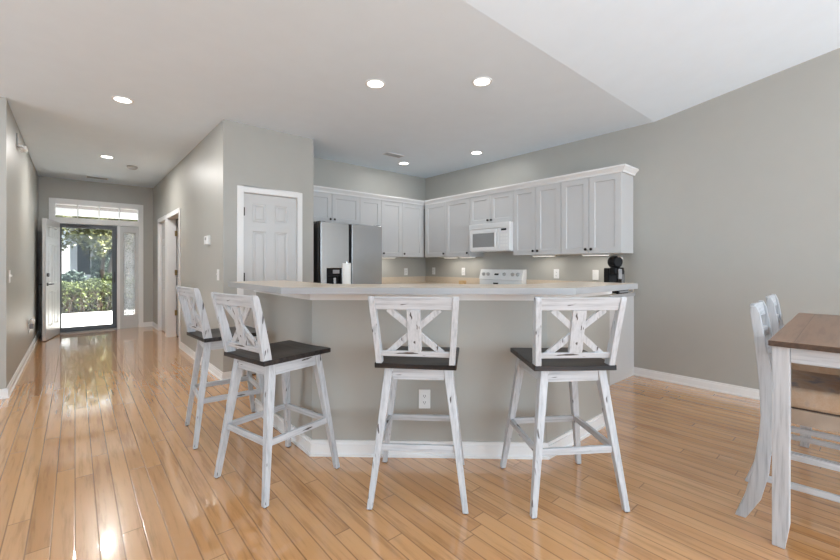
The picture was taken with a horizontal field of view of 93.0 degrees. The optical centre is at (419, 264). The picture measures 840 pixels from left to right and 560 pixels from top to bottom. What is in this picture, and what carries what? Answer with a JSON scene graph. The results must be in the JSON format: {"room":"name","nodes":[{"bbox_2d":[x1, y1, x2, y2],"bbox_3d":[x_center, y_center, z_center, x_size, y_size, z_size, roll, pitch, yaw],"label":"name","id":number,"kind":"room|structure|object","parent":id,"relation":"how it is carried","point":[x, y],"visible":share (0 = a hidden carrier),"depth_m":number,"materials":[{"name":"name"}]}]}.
{"room":"open-plan kitchen","nodes":[
{"label":"open-plan kitchen","id":0,"kind":"room"},
{"bbox_2d":[0,97,37,388],"bbox_3d":[-5.210,-0.155,5.200,0.120,2.740,4.236,0,0,-41],"label":"wall","id":1,"kind":"structure","parent":0,"point":[18,173],"depth_m":4.14,"materials":[{"name":"paint"}]},
{"bbox_2d":[0,331,39,398],"bbox_3d":[-6.709,1.171,3.889,4.147,0.088,4.258,0,0,-41],"label":"baseboard","id":2,"kind":"structure","parent":1,"relation":"attached to","point":[5,393],"depth_m":4.27,"materials":[{"name":"white paint"}]},
{"bbox_2d":[16,133,27,152],"bbox_3d":[-4.346,-1.330,4.352,0.075,0.150,0.230,0,0,-41],"label":"sensor","id":3,"kind":"object","parent":1,"relation":"attached to","point":[22,148],"visible":1,"depth_m":4.28,"materials":[{"name":"white plastic"}]},
{"bbox_2d":[29,318,34,328],"bbox_3d":[-5.241,0.788,5.383,0.064,0.144,0.064,0,0,-41],"label":"night light","id":4,"kind":"object","parent":1,"relation":"attached to","point":[32,320],"visible":1,"depth_m":5.36,"materials":[{"name":"grey plastic"}]},
{"bbox_2d":[38,218,59,340],"bbox_3d":[-6.142,0.231,6.642,0.167,1.942,0.780,0,0,-30],"label":"door","id":5,"kind":"structure","parent":1,"relation":"in","point":[50,284],"depth_m":6.52,"materials":[{"name":"white paint"}]},
{"bbox_2d":[56,204,137,219],"bbox_3d":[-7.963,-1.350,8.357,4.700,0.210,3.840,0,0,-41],"label":"transom window","id":6,"kind":"structure","parent":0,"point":[67,210],"depth_m":10.16,"materials":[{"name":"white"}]},
{"bbox_2d":[38,176,178,334],"bbox_3d":[-4.697,-0.155,8.539,5.266,2.740,0.140,0,0,-41],"label":"wall","id":7,"kind":"structure","parent":0,"point":[48,187],"depth_m":7.48,"materials":[{"name":"paint"}]},
{"bbox_2d":[60,223,116,331],"bbox_3d":[-6.078,0.230,7.316,0.817,1.935,0.081,0,0,-41],"label":"door","id":8,"kind":"structure","parent":7,"relation":"in","point":[62,225],"depth_m":7.46,"materials":[{"name":"brown metal"}]},
{"bbox_2d":[60,328,116,333],"bbox_3d":[-6.075,1.206,7.312,0.817,0.018,0.190,0,0,-41],"label":"trim","id":9,"kind":"structure","parent":7,"relation":"attached to","point":[108,328],"depth_m":7.26,"materials":[{"name":"grey metal"}]},
{"bbox_2d":[49,198,142,328],"bbox_3d":[-5.978,0.023,7.414,1.357,2.392,0.152,0,0,-41],"label":"trim","id":10,"kind":"structure","parent":7,"relation":"attached to","point":[52,201],"depth_m":7.55,"materials":[{"name":"white paint"}]},
{"bbox_2d":[120,226,137,328],"bbox_3d":[-5.628,0.238,7.710,0.287,1.955,0.045,0,0,-41],"label":"window","id":11,"kind":"structure","parent":7,"relation":"in","point":[126,321],"depth_m":7.70,"materials":[{"name":"white paint"}]},
{"bbox_2d":[153,119,312,371],"bbox_3d":[-3.300,-0.155,6.381,1.017,2.740,4.952,0,0,-41],"label":"wall","id":12,"kind":"structure","parent":0,"point":[253,156],"depth_m":4.63,"materials":[{"name":"paint"}]},
{"bbox_2d":[143,322,157,329],"bbox_3d":[-5.147,1.171,7.613,0.164,0.088,0.670,0,0,-41],"label":"baseboard","id":13,"kind":"structure","parent":12,"relation":"attached to","point":[145,324],"depth_m":7.82,"materials":[{"name":"white paint"}]},
{"bbox_2d":[158,215,165,336],"bbox_3d":[-4.534,0.184,7.112,0.139,2.062,0.886,0,0,-41],"label":"trim","id":14,"kind":"structure","parent":12,"relation":"attached to","point":[161,220],"depth_m":7.36,"materials":[{"name":"white paint"}]},
{"bbox_2d":[162,222,164,331],"bbox_3d":[-4.529,0.220,7.117,0.045,1.962,0.740,0,0,-41],"label":"door","id":15,"kind":"structure","parent":12,"relation":"in","point":[163,224],"depth_m":7.22,"materials":[{"name":"white paint"}]},
{"bbox_2d":[166,207,180,346],"bbox_3d":[-3.847,0.184,6.319,0.139,2.062,1.146,0,0,-41],"label":"trim","id":16,"kind":"structure","parent":12,"relation":"attached to","point":[171,217],"depth_m":6.68,"materials":[{"name":"white paint"}]},
{"bbox_2d":[175,220,178,335],"bbox_3d":[-3.842,0.220,7.016,0.836,1.962,0.058,0,0,-43],"label":"door","id":17,"kind":"structure","parent":12,"relation":"in","point":[177,231],"depth_m":6.75,"materials":[{"name":"white paint"}]},
{"bbox_2d":[179,342,231,379],"bbox_3d":[-2.736,1.171,5.046,0.166,0.088,2.239,0,0,-41],"label":"baseboard","id":18,"kind":"structure","parent":12,"relation":"attached to","point":[212,369],"depth_m":4.45,"materials":[{"name":"white paint"}]},
{"bbox_2d":[204,235,209,244],"bbox_3d":[-2.465,-0.285,4.612,0.036,0.110,0.150,0,0,-41],"label":"thermostat","id":19,"kind":"object","parent":12,"relation":"attached to","point":[206,238],"visible":1,"depth_m":4.57,"materials":[{"name":"white plastic"}]},
{"bbox_2d":[243,193,295,375],"bbox_3d":[-1.693,0.211,4.516,0.605,1.985,0.106,0,0,-41],"label":"door","id":20,"kind":"structure","parent":12,"relation":"in","point":[269,221],"depth_m":4.52,"materials":[{"name":"white paint"}]},
{"bbox_2d":[237,185,301,376],"bbox_3d":[-1.710,0.180,4.537,0.734,2.071,0.116,0,0,-41],"label":"trim","id":21,"kind":"structure","parent":12,"relation":"attached to","point":[241,190],"depth_m":4.38,"materials":[{"name":"white paint"}]},
{"bbox_2d":[313,157,425,276],"bbox_3d":[-0.879,-0.155,6.256,2.480,2.740,0.120,0,0,-41],"label":"wall","id":22,"kind":"structure","parent":0,"point":[326,173],"depth_m":6.42,"materials":[{"name":"paint"}]},
{"bbox_2d":[313,191,359,223],"bbox_3d":[-1.311,-0.777,5.570,0.921,0.405,0.350,0,0,-41],"label":"upper cabinet","id":23,"kind":"object","parent":22,"relation":"attached to","point":[327,207],"visible":0.74,"depth_m":5.50,"materials":[{"name":"paint"}]},
{"bbox_2d":[360,197,401,256],"bbox_3d":[-0.668,-0.552,6.126,0.776,0.855,0.350,0,0,-41],"label":"upper cabinet","id":24,"kind":"object","parent":22,"relation":"attached to","point":[386,214],"visible":0.54,"depth_m":6.08,"materials":[{"name":"paint"}]},
{"bbox_2d":[402,203,423,257],"bbox_3d":[-0.194,-0.552,6.537,0.474,0.855,0.350,0,0,-41],"label":"upper cabinet","id":25,"kind":"object","parent":22,"relation":"attached to","point":[412,214],"visible":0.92,"depth_m":6.42,"materials":[{"name":"paint"}]},
{"bbox_2d":[0,324,839,559],"bbox_3d":[-1.832,1.245,2.170,9.511,0.060,13.520,0,0,-41],"label":"floor","id":26,"kind":"structure","parent":0,"point":[99,460],"depth_m":2.19,"materials":[{"name":"brown wood"}]},
{"bbox_2d":[176,286,267,449],"bbox_3d":[-1.455,0.684,2.940,0.565,1.062,0.513,0,0,-36],"label":"bar stool","id":27,"kind":"object","parent":26,"relation":"on","point":[208,339],"visible":0.78,"depth_m":2.81,"materials":[{"name":"white paint"}]},
{"bbox_2d":[211,292,339,507],"bbox_3d":[-0.840,0.684,2.315,0.501,1.062,0.539,0,0,36],"label":"bar stool","id":28,"kind":"object","parent":26,"relation":"on","point":[265,358],"visible":1,"depth_m":2.23,"materials":[{"name":"white paint"}]},
{"bbox_2d":[313,221,381,283],"bbox_3d":[-1.107,0.327,5.431,0.912,1.737,0.740,0,0,-41],"label":"refrigerator","id":29,"kind":"object","parent":26,"relation":"on","point":[334,244],"visible":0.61,"depth_m":5.09,"materials":[{"name":"grey metal"}]},
{"bbox_2d":[367,296,467,514],"bbox_3d":[0.002,0.684,2.181,0.501,1.062,0.547,0,0,4],"label":"bar stool","id":30,"kind":"object","parent":26,"relation":"on","point":[413,361],"visible":1,"depth_m":1.99,"materials":[{"name":"white wood"}]},
{"bbox_2d":[479,269,526,283],"bbox_3d":[0.943,0.638,5.499,0.711,1.155,0.758,0,0,-41],"label":"stove","id":31,"kind":"object","parent":26,"relation":"on","point":[487,276],"visible":0.17,"depth_m":5.62,"materials":[{"name":"white metal"}]},
{"bbox_2d":[500,297,629,518],"bbox_3d":[0.759,0.684,2.153,0.501,1.062,0.547,0,0,-6],"label":"bar stool","id":32,"kind":"object","parent":26,"relation":"on","point":[572,364],"visible":1,"depth_m":1.97,"materials":[{"name":"white paint"}]},
{"bbox_2d":[610,296,633,384],"bbox_3d":[1.671,0.778,4.708,0.650,0.874,1.368,0,0,-41],"label":"base cabinet","id":33,"kind":"object","parent":26,"relation":"on","point":[624,362],"visible":0.06,"depth_m":4.26,"materials":[{"name":"paint"}]},
{"bbox_2d":[526,279,634,296],"bbox_3d":[1.683,0.269,4.711,0.625,0.140,1.390,0,0,-41],"label":"countertop","id":34,"kind":"structure","parent":33,"relation":"on","point":[632,293],"depth_m":5.02,"materials":[{"name":"beige laminate"}]},
{"bbox_2d":[604,256,624,292],"bbox_3d":[2.138,0.102,4.358,0.175,0.402,0.202,0,0,-13],"label":"coffee maker","id":35,"kind":"object","parent":34,"relation":"on","point":[615,273],"visible":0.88,"depth_m":4.31,"materials":[{"name":"black plastic"}]},
{"bbox_2d":[610,292,634,296],"bbox_3d":[1.683,0.321,4.711,0.625,0.036,1.390,0,0,-41],"label":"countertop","id":36,"kind":"structure","parent":34,"relation":"on","point":[631,293],"depth_m":4.20,"materials":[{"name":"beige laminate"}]},
{"bbox_2d":[616,289,632,293],"bbox_3d":[2.183,0.278,4.244,0.397,0.051,0.031,0,0,-41],"label":"gadget","id":37,"kind":"object","parent":34,"relation":"on","point":[619,291],"visible":0.73,"depth_m":4.18,"materials":[{"name":"black plastic"}]},
{"bbox_2d":[735,300,839,517],"bbox_3d":[1.893,0.706,1.903,0.565,1.018,0.454,0,0,44],"label":"dining chair","id":38,"kind":"object","parent":26,"relation":"on","point":[815,397],"visible":0.84,"depth_m":1.86,"materials":[{"name":"white wood"}]},
{"bbox_2d":[791,369,839,414],"bbox_3d":[1.945,0.600,1.852,0.420,0.094,0.448,0,0,44],"label":"seat cushion","id":39,"kind":"object","parent":38,"relation":"on","point":[812,393],"depth_m":1.78,"materials":[{"name":"beige wood"}]},
{"bbox_2d":[765,294,839,455],"bbox_3d":[2.395,0.706,2.392,0.565,1.018,0.454,0,0,44],"label":"dining chair","id":40,"kind":"object","parent":26,"relation":"on","point":[774,312],"visible":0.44,"depth_m":2.30,"materials":[{"name":"white wood"}]},
{"bbox_2d":[791,363,839,375],"bbox_3d":[2.447,0.600,2.341,0.420,0.094,0.448,0,0,44],"label":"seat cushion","id":41,"kind":"object","parent":40,"relation":"on","point":[802,367],"depth_m":2.24,"materials":[{"name":"wood"}]},
{"bbox_2d":[768,313,839,548],"bbox_3d":[2.386,0.771,1.855,1.465,0.889,1.001,0,0,-43],"label":"dining table","id":42,"kind":"object","parent":26,"relation":"on","point":[807,338],"visible":0.95,"depth_m":1.71,"materials":[{"name":"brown wood"}]},
{"bbox_3d":[-0.479,0.778,6.092,0.870,0.874,0.650,0,0,-41],"label":"base cabinet","id":43,"kind":"object","parent":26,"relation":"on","visible":0},
{"bbox_2d":[382,276,479,283],"bbox_3d":[-0.030,0.269,6.038,1.479,0.140,1.318,0,0,-41],"label":"countertop","id":44,"kind":"structure","parent":43,"relation":"on","point":[415,279],"depth_m":6.57,"materials":[{"name":"beige laminate"}]},
{"bbox_2d":[390,282,452,283],"bbox_3d":[-0.030,0.321,6.038,1.479,0.036,1.318,0,0,-41],"label":"countertop","id":45,"kind":"structure","parent":44,"relation":"on","point":[416,282],"depth_m":6.49,"materials":[{"name":"beige laminate"}]},
{"bbox_3d":[0.054,0.778,3.302,1.865,0.874,1.928,0,0,-41],"label":"cabinet","id":46,"kind":"object","parent":26,"relation":"on","visible":0},
{"bbox_3d":[0.054,0.321,3.302,1.865,0.036,1.928,0,0,-41],"label":"countertop","id":47,"kind":"structure","parent":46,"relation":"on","visible":0},
{"bbox_2d":[343,262,350,283],"bbox_3d":[-0.642,0.138,3.492,0.090,0.331,0.090,0,0,-41],"label":"paper towel roll","id":48,"kind":"object","parent":47,"relation":"on","point":[346,266],"visible":0.57,"depth_m":3.46,"materials":[{"name":"white paper"}]},
{"bbox_2d":[0,0,839,187],"bbox_3d":[-1.832,-2.037,2.170,9.511,1.024,13.520,0,0,-41],"label":"ceiling","id":49,"kind":"structure","parent":0,"point":[561,72],"depth_m":3.16,"materials":[{"name":"paint"}]},
{"bbox_2d":[86,176,108,179],"bbox_3d":[-5.639,-1.520,6.963,0.300,0.010,0.160,0,0,-41],"label":"ceiling vent","id":50,"kind":"object","parent":49,"relation":"in","point":[86,176],"visible":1,"depth_m":6.93,"materials":[{"name":"white plastic"}]},
{"bbox_2d":[100,155,113,158],"bbox_3d":[-4.412,-1.520,5.617,0.170,0.009,0.170,0,0,-41],"label":"recessed light","id":51,"kind":"object","parent":49,"relation":"in","point":[102,156],"visible":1,"depth_m":5.61,"materials":[{"name":"white plastic"}]},
{"bbox_2d":[111,96,133,103],"bbox_3d":[-2.742,-1.520,3.676,0.170,0.009,0.170,0,0,-41],"label":"recessed light","id":52,"kind":"object","parent":49,"relation":"in","point":[120,99],"visible":1,"depth_m":3.67,"materials":[{"name":"white plastic"}]},
{"bbox_2d":[114,97,130,102],"bbox_3d":[-2.742,-1.521,3.676,0.131,0.004,0.131,0,0,21],"label":"diffuser","id":53,"kind":"object","parent":52,"relation":"attached to","point":[118,99],"depth_m":3.67,"materials":[{"name":"white"}]},
{"bbox_2d":[127,165,137,169],"bbox_3d":[-4.460,-1.503,6.176,0.140,0.043,0.140,0,0,-41],"label":"smoke detector","id":54,"kind":"object","parent":49,"relation":"attached to","point":[128,166],"visible":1,"depth_m":6.14,"materials":[{"name":"grey plastic"}]},
{"bbox_2d":[365,79,385,88],"bbox_3d":[-0.375,-1.520,3.351,0.170,0.009,0.170,0,0,-41],"label":"recessed light","id":55,"kind":"object","parent":49,"relation":"in","point":[372,83],"visible":1,"depth_m":3.34,"materials":[{"name":"white plastic"}]},
{"bbox_2d":[368,81,382,86],"bbox_3d":[-0.375,-1.521,3.351,0.131,0.004,0.131,0,0,21],"label":"diffuser","id":56,"kind":"object","parent":55,"relation":"attached to","point":[370,83],"depth_m":3.35,"materials":[{"name":"white"}]},
{"bbox_2d":[382,152,403,157],"bbox_3d":[-0.369,-1.520,5.514,0.300,0.010,0.130,0,0,-41],"label":"ceiling vent","id":57,"kind":"object","parent":49,"relation":"in","point":[385,153],"visible":1,"depth_m":5.50,"materials":[{"name":"white plastic"}]},
{"bbox_2d":[398,162,409,164],"bbox_3d":[-0.242,-1.520,5.981,0.170,0.009,0.170,0,0,-41],"label":"recessed light","id":58,"kind":"object","parent":49,"relation":"in","point":[399,163],"visible":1,"depth_m":5.97,"materials":[{"name":"white plastic"}]},
{"bbox_2d":[470,151,482,154],"bbox_3d":[0.768,-1.520,5.411,0.170,0.009,0.170,0,0,-41],"label":"recessed light","id":59,"kind":"object","parent":49,"relation":"in","point":[472,152],"visible":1,"depth_m":5.39,"materials":[{"name":"white plastic"}]},
{"bbox_2d":[472,77,491,86],"bbox_3d":[0.515,-1.520,3.311,0.170,0.009,0.170,0,0,-41],"label":"recessed light","id":60,"kind":"object","parent":49,"relation":"in","point":[480,81],"visible":1,"depth_m":3.30,"materials":[{"name":"white plastic"}]},
{"bbox_2d":[474,78,489,84],"bbox_3d":[0.515,-1.521,3.311,0.131,0.004,0.131,0,0,-13],"label":"diffuser","id":61,"kind":"object","parent":60,"relation":"attached to","point":[477,81],"depth_m":3.30,"materials":[{"name":"white"}]},
{"bbox_2d":[256,292,609,441],"bbox_3d":[0.020,0.693,2.894,2.856,1.046,0.814,0,0,5],"label":"wall","id":62,"kind":"structure","parent":0,"point":[487,330],"depth_m":2.54,"materials":[{"name":"paint"}]},
{"bbox_2d":[419,389,429,408],"bbox_3d":[0.029,0.850,2.525,0.074,0.120,0.010,0,0,2],"label":"wall outlet","id":63,"kind":"object","parent":62,"relation":"attached to","point":[424,395],"visible":1,"depth_m":2.52,"materials":[{"name":"white plastic"}]},
{"bbox_2d":[254,398,604,459],"bbox_3d":[0.015,1.166,2.841,2.888,0.098,0.751,0,0,5],"label":"baseboard","id":64,"kind":"structure","parent":62,"relation":"attached to","point":[313,448],"depth_m":2.52,"materials":[{"name":"white paint"}]},
{"bbox_2d":[228,280,637,294],"bbox_3d":[0.011,0.150,2.755,3.050,0.038,1.042,0,0,5],"label":"countertop","id":65,"kind":"structure","parent":62,"relation":"on","point":[280,286],"depth_m":2.41,"materials":[{"name":"beige laminate"}]},
{"bbox_2d":[254,290,611,300],"bbox_3d":[0.015,0.196,2.842,2.885,0.054,0.749,0,0,5],"label":"trim","id":66,"kind":"structure","parent":62,"relation":"attached to","point":[301,296],"depth_m":2.52,"materials":[{"name":"white paint"}]},
{"bbox_2d":[426,48,839,389],"bbox_3d":[1.679,-0.642,5.289,0.120,3.714,13.400,0,0,-41],"label":"wall","id":67,"kind":"structure","parent":0,"point":[736,193],"depth_m":3.83,"materials":[{"name":"paint"}]},
{"bbox_2d":[425,202,445,257],"bbox_3d":[0.340,-0.552,6.475,0.350,0.855,0.513,0,0,-41],"label":"upper cabinet","id":68,"kind":"object","parent":67,"relation":"attached to","point":[435,214],"visible":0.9,"depth_m":6.37,"materials":[{"name":"paint"}]},
{"bbox_2d":[446,198,482,256],"bbox_3d":[0.669,-0.552,6.095,0.350,0.855,0.488,0,0,-41],"label":"upper cabinet","id":69,"kind":"object","parent":67,"relation":"attached to","point":[457,211],"visible":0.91,"depth_m":5.99,"materials":[{"name":"paint"}]},
{"bbox_2d":[469,191,512,224],"bbox_3d":[1.081,-0.775,5.619,0.350,0.410,0.768,0,0,-41],"label":"upper cabinet","id":70,"kind":"object","parent":67,"relation":"attached to","point":[497,207],"visible":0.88,"depth_m":5.50,"materials":[{"name":"paint"}]},
{"bbox_2d":[469,221,512,252],"bbox_3d":[1.067,-0.376,5.560,0.446,0.383,0.696,0,0,-41],"label":"microwave","id":71,"kind":"object","parent":70,"relation":"attached to","point":[498,236],"visible":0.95,"depth_m":5.40,"materials":[{"name":"white plastic"}]},
{"bbox_2d":[513,182,565,255],"bbox_3d":[1.556,-0.552,5.070,0.350,0.855,0.679,0,0,-41],"label":"upper cabinet","id":72,"kind":"object","parent":67,"relation":"attached to","point":[536,210],"visible":0.92,"depth_m":4.96,"materials":[{"name":"paint"}]},
{"bbox_2d":[532,255,555,256],"bbox_3d":[1.570,-0.114,5.063,0.070,0.019,0.300,0,0,-41],"label":"light","id":73,"kind":"object","parent":72,"relation":"attached to","point":[532,255],"visible":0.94,"depth_m":5.03,"materials":[{"name":"white plastic"}]},
{"bbox_2d":[554,269,558,278],"bbox_3d":[1.748,0.115,5.109,0.010,0.120,0.074,0,0,-41],"label":"wall outlet","id":74,"kind":"object","parent":67,"relation":"attached to","point":[556,271],"visible":1,"depth_m":5.10,"materials":[{"name":"white plastic"}]},
{"bbox_2d":[592,270,598,279],"bbox_3d":[2.077,0.120,4.721,0.020,0.120,0.074,0,0,-41],"label":"wall switch","id":75,"kind":"object","parent":67,"relation":"attached to","point":[595,273],"visible":1,"depth_m":4.72,"materials":[{"name":"white plastic"}]},
{"bbox_2d":[561,172,632,254],"bbox_3d":[2.004,-0.552,4.553,0.350,0.855,0.686,0,0,-41],"label":"upper cabinet","id":76,"kind":"object","parent":67,"relation":"attached to","point":[597,211],"visible":1,"depth_m":4.40,"materials":[{"name":"paint"}]},
{"bbox_2d":[313,164,638,208],"bbox_3d":[0.312,-1.016,4.883,2.478,0.070,3.512,0,0,-41],"label":"trim","id":77,"kind":"structure","parent":76,"relation":"attached to","point":[625,168],"depth_m":5.33,"materials":[{"name":"white paint"}]},
{"bbox_2d":[582,254,609,255],"bbox_3d":[2.009,-0.114,4.556,0.070,0.019,0.300,0,0,-41],"label":"light","id":78,"kind":"object","parent":76,"relation":"attached to","point":[582,254],"visible":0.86,"depth_m":4.52,"materials":[{"name":"white plastic"}]},
{"bbox_2d":[633,367,759,399],"bbox_3d":[4.183,1.171,2.289,0.022,0.088,5.585,0,0,-41],"label":"baseboard","id":79,"kind":"structure","parent":67,"relation":"attached to","point":[741,391],"depth_m":3.93,"materials":[{"name":"white paint"}]},
{"label":"outside","id":80,"kind":"structure","parent":0,"visible":0},
{"bbox_2d":[62,292,134,313],"bbox_3d":[-24.202,1.400,27.953,60.000,0.230,46.050,0,0,-41],"label":"ground","id":81,"kind":"structure","parent":80,"point":[130,292],"depth_m":11.22,"materials":[{"name":"brown soil"}]},
{"bbox_2d":[62,270,91,298],"bbox_3d":[-10.713,0.707,12.281,0.981,1.167,0.954,0,0,-41],"label":"shrub","id":82,"kind":"object","parent":81,"relation":"on","point":[70,276],"visible":0.3,"depth_m":12.15,"materials":[{"name":"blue plant"}]},
{"bbox_2d":[56,215,137,278],"bbox_3d":[-11.057,-0.833,14.265,4.174,4.259,5.923,0,0,39],"label":"tree","id":83,"kind":"object","parent":81,"relation":"on","point":[95,234],"visible":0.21,"depth_m":13.80,"materials":[{"name":"green plant"}]},
{"bbox_2d":[62,278,134,313],"bbox_3d":[-9.483,0.836,11.256,3.375,0.955,1.670,0,0,-41],"label":"hedge","id":84,"kind":"object","parent":81,"relation":"on","point":[92,285],"visible":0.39,"depth_m":10.93,"materials":[{"name":"green plant"}]},
{"bbox_2d":[62,216,134,292],"bbox_3d":[-15.644,-1.015,18.069,18.600,4.600,6.400,0,0,-41],"label":"house","id":85,"kind":"structure","parent":81,"relation":"on","point":[72,258],"depth_m":17.77,"materials":[{"name":"white paint"}]},
{"bbox_2d":[89,248,109,278],"bbox_3d":[-12.883,0.256,16.115,0.793,2.062,0.806,0,0,-41],"label":"shrub","id":86,"kind":"object","parent":81,"relation":"on","point":[94,270],"visible":0.38,"depth_m":15.92,"materials":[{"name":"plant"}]},
{"bbox_2d":[99,272,111,299],"bbox_3d":[-9.988,0.746,12.868,0.748,1.085,0.690,0,0,-41],"label":"shrub","id":87,"kind":"object","parent":81,"relation":"on","point":[109,275],"visible":0.1,"depth_m":12.74,"materials":[{"name":"green plant"}]},
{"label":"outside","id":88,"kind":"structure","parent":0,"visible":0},
{"bbox_2d":[62,309,134,327],"bbox_3d":[-7.216,1.345,9.328,7.700,0.140,4.350,0,0,-41],"label":"walkway","id":89,"kind":"structure","parent":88,"point":[103,317],"depth_m":9.47,"materials":[{"name":"concrete"}]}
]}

